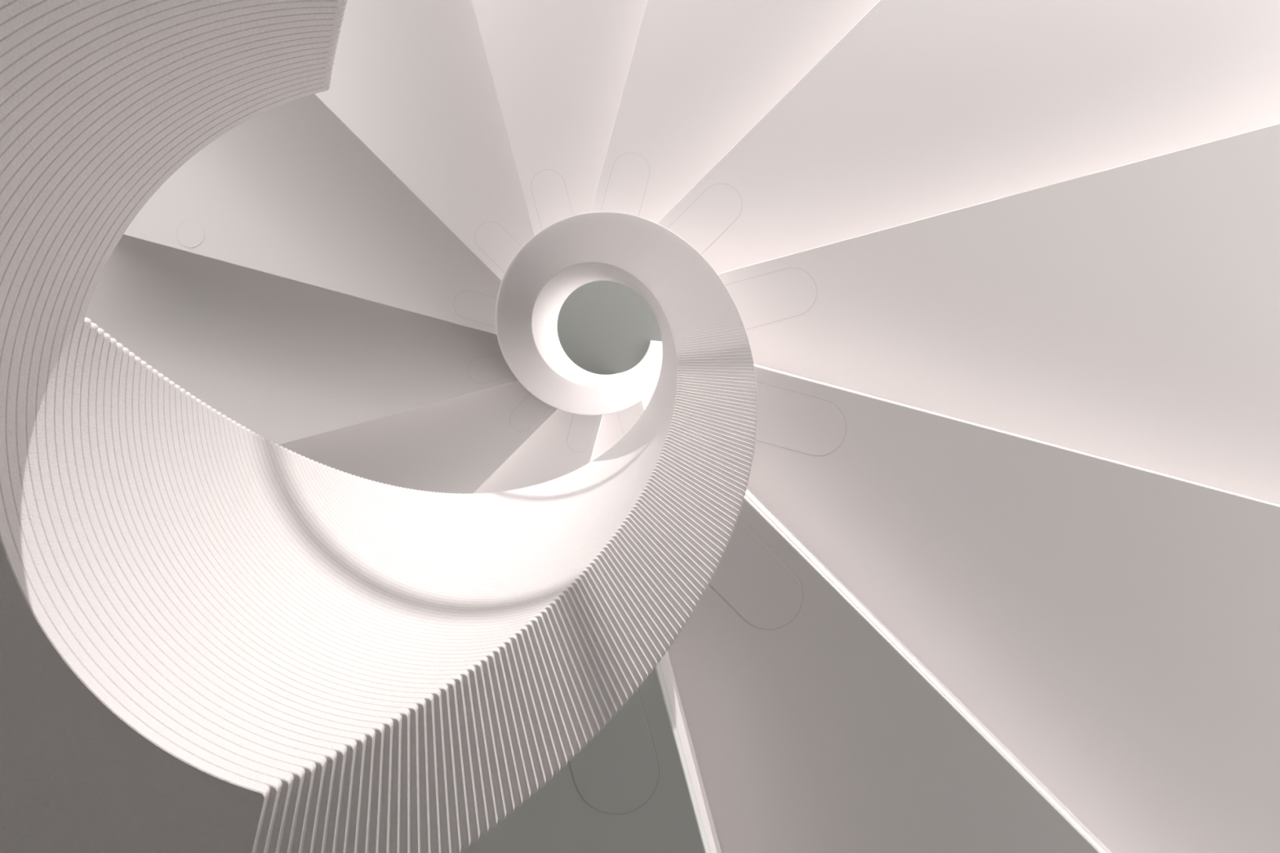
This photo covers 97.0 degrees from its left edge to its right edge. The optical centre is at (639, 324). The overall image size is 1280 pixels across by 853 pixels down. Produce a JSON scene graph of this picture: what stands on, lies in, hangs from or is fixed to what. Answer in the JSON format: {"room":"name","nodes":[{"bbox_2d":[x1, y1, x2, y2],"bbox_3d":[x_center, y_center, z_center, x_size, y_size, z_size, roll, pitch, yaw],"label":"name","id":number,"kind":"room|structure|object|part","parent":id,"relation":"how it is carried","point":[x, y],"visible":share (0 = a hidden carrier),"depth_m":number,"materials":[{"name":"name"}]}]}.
{"room":"spiral staircase","nodes":[
{"label":"spiral staircase","id":0,"kind":"room"},
{"bbox_2d":[556,280,662,374],"bbox_3d":[-0.159,0.059,3.269,10.840,0.100,10.840,0,-90,0],"label":"floor","id":1,"kind":"structure","parent":0,"point":[604,327],"depth_m":3.22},
{"bbox_2d":[0,0,757,852],"bbox_3d":[-0.159,0.059,1.329,0.702,3.780,0.702,0,-90,0],"label":"balustrade","id":2,"kind":"object","parent":1,"relation":"attached to","point":[216,636],"visible":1,"depth_m":0.41,"materials":[{"name":"white pale plaster"}]},
{"bbox_2d":[84,235,518,444],"bbox_3d":[-1.384,0.126,2.409,1.830,0.180,1.126,0,-90,0],"label":"stair step","id":3,"kind":"structure","parent":2,"relation":"attached to","point":[286,360],"depth_m":2.32,"materials":[{"name":"paint"}]},
{"bbox_3d":[-0.602,0.175,2.321,0.208,0.005,0.105,-15,-90,0],"label":"inlay plate","id":4,"kind":"part","parent":3,"relation":"part of","materials":[{"name":"paint"}]},
{"bbox_2d":[123,93,501,334],"bbox_3d":[-1.231,-0.714,2.229,1.810,0.180,1.096,15,-90,0],"label":"stair step","id":5,"kind":"structure","parent":2,"relation":"attached to","point":[290,191],"depth_m":2.14,"materials":[{"name":"paint"}]},
{"bbox_3d":[-1.696,-0.342,2.141,0.103,0.005,0.103,-8,-90,0],"label":"inlay plate","id":6,"kind":"part","parent":5,"relation":"part of","materials":[{"name":"paint"}]},
{"bbox_3d":[-0.601,-0.062,2.141,0.208,0.005,0.105,15,-90,0],"label":"inlay plate","id":7,"kind":"part","parent":5,"relation":"part of","materials":[{"name":"paint"}]},
{"bbox_2d":[279,381,557,493],"bbox_3d":[-1.364,0.601,2.589,1.810,0.180,1.096,-45,-90,0],"label":"stair step","id":8,"kind":"structure","parent":2,"relation":"attached to","point":[452,446],"depth_m":2.50,"materials":[{"name":"paint"}]},
{"bbox_3d":[-0.485,0.381,2.501,0.208,0.005,0.105,-45,-90,0],"label":"inlay plate","id":9,"kind":"part","parent":8,"relation":"part of","materials":[{"name":"paint"}]},
{"bbox_2d":[314,0,534,280],"bbox_3d":[-0.701,-1.146,2.049,1.096,0.180,1.810,-45,-90,0],"label":"stair step","id":10,"kind":"structure","parent":2,"relation":"attached to","point":[411,80],"depth_m":1.96,"materials":[{"name":"paint"}]},
{"bbox_3d":[-0.481,-0.267,1.961,0.105,0.005,0.208,-45,-90,0],"label":"inlay plate","id":11,"kind":"part","parent":10,"relation":"part of","materials":[{"name":"paint"}]},
{"bbox_2d":[474,408,603,493],"bbox_3d":[-0.932,1.130,2.769,1.096,0.180,1.810,15,-90,0],"label":"stair step","id":12,"kind":"structure","parent":2,"relation":"attached to","point":[566,442],"depth_m":2.68,"materials":[{"name":"paint"}]},
{"bbox_3d":[-0.280,0.501,2.681,0.105,0.005,0.208,15,-90,0],"label":"inlay plate","id":13,"kind":"part","parent":12,"relation":"part of","materials":[{"name":"paint"}]},
{"bbox_2d":[471,0,647,235],"bbox_3d":[-0.227,-1.166,1.869,1.126,0.180,1.830,0,-90,0],"label":"stair step","id":14,"kind":"structure","parent":2,"relation":"attached to","point":[559,68],"depth_m":1.78,"materials":[{"name":"paint"}]},
{"bbox_3d":[-0.276,-0.384,1.781,0.105,0.005,0.208,-15,-90,0],"label":"inlay plate","id":15,"kind":"part","parent":14,"relation":"part of","materials":[{"name":"paint"}]},
{"bbox_2d":[460,650,721,852],"bbox_3d":[-0.092,1.284,0.789,1.126,0.180,1.830,0,-90,0],"label":"stair step","id":16,"kind":"structure","parent":2,"relation":"attached to","point":[637,786],"depth_m":0.70,"materials":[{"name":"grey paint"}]},
{"bbox_3d":[-0.043,0.502,0.701,0.105,0.005,0.208,-15,-90,0],"label":"inlay plate","id":17,"kind":"part","parent":16,"relation":"part of","materials":[{"name":"grey paint"}]},
{"bbox_2d":[591,400,644,462],"bbox_3d":[-0.092,1.284,2.949,1.126,0.180,1.830,0,-90,0],"label":"stair step","id":18,"kind":"structure","parent":2,"relation":"attached to","point":[614,426],"depth_m":2.86,"materials":[{"name":"paint"}]},
{"bbox_3d":[-0.043,0.502,2.861,0.105,0.005,0.208,-15,-90,0],"label":"inlay plate","id":19,"kind":"part","parent":18,"relation":"part of","materials":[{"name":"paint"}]},
{"bbox_2d":[642,388,655,408],"bbox_3d":[0.383,1.264,3.129,1.096,0.180,1.810,-45,-90,0],"label":"stair step","id":20,"kind":"structure","parent":2,"relation":"attached to","point":[646,400],"depth_m":3.04,"materials":[{"name":"paint"}]},
{"bbox_2d":[590,0,879,222],"bbox_3d":[0.613,-1.013,1.689,1.096,0.180,1.810,15,-90,0],"label":"stair step","id":21,"kind":"structure","parent":2,"relation":"attached to","point":[701,74],"depth_m":1.60,"materials":[{"name":"paint"}]},
{"bbox_3d":[-0.038,-0.383,1.601,0.105,0.005,0.208,15,-90,0],"label":"inlay plate","id":22,"kind":"part","parent":21,"relation":"part of","materials":[{"name":"paint"}]},
{"bbox_2d":[667,488,1111,852],"bbox_3d":[0.383,1.264,0.969,1.096,0.180,1.810,-45,-90,0],"label":"stair step","id":23,"kind":"structure","parent":2,"relation":"attached to","point":[813,728],"depth_m":0.88,"materials":[{"name":"paint"}]},
{"bbox_3d":[0.163,0.384,0.881,0.105,0.005,0.208,-45,-90,0],"label":"inlay plate","id":24,"kind":"part","parent":23,"relation":"part of","materials":[{"name":"paint"}]},
{"bbox_2d":[656,0,1279,273],"bbox_3d":[1.046,-0.483,1.509,1.810,0.180,1.096,-45,-90,0],"label":"stair step","id":25,"kind":"structure","parent":2,"relation":"attached to","point":[922,108],"depth_m":1.42,"materials":[{"name":"paint"}]},
{"bbox_3d":[0.166,-0.264,1.421,0.105,0.005,0.208,45,-90,0],"label":"inlay plate","id":26,"kind":"part","parent":25,"relation":"part of","materials":[{"name":"paint"}]},
{"bbox_2d":[717,123,1279,504],"bbox_3d":[1.066,-0.009,1.329,1.830,0.180,1.126,0,-90,0],"label":"stair step","id":27,"kind":"structure","parent":2,"relation":"attached to","point":[1129,313],"depth_m":1.24,"materials":[{"name":"paint"}]},
{"bbox_3d":[0.284,-0.058,1.241,0.208,0.005,0.105,-15,-90,0],"label":"inlay plate","id":28,"kind":"part","parent":27,"relation":"part of","materials":[{"name":"paint"}]},
{"bbox_2d":[746,364,1279,852],"bbox_3d":[0.912,0.831,1.149,1.810,0.180,1.096,15,-90,0],"label":"stair step","id":29,"kind":"structure","parent":2,"relation":"attached to","point":[1114,625],"depth_m":1.06,"materials":[{"name":"paint"}]},
{"bbox_3d":[0.283,0.179,1.061,0.208,0.005,0.105,15,-90,0],"label":"inlay plate","id":30,"kind":"part","parent":29,"relation":"part of","materials":[{"name":"paint"}]}
]}

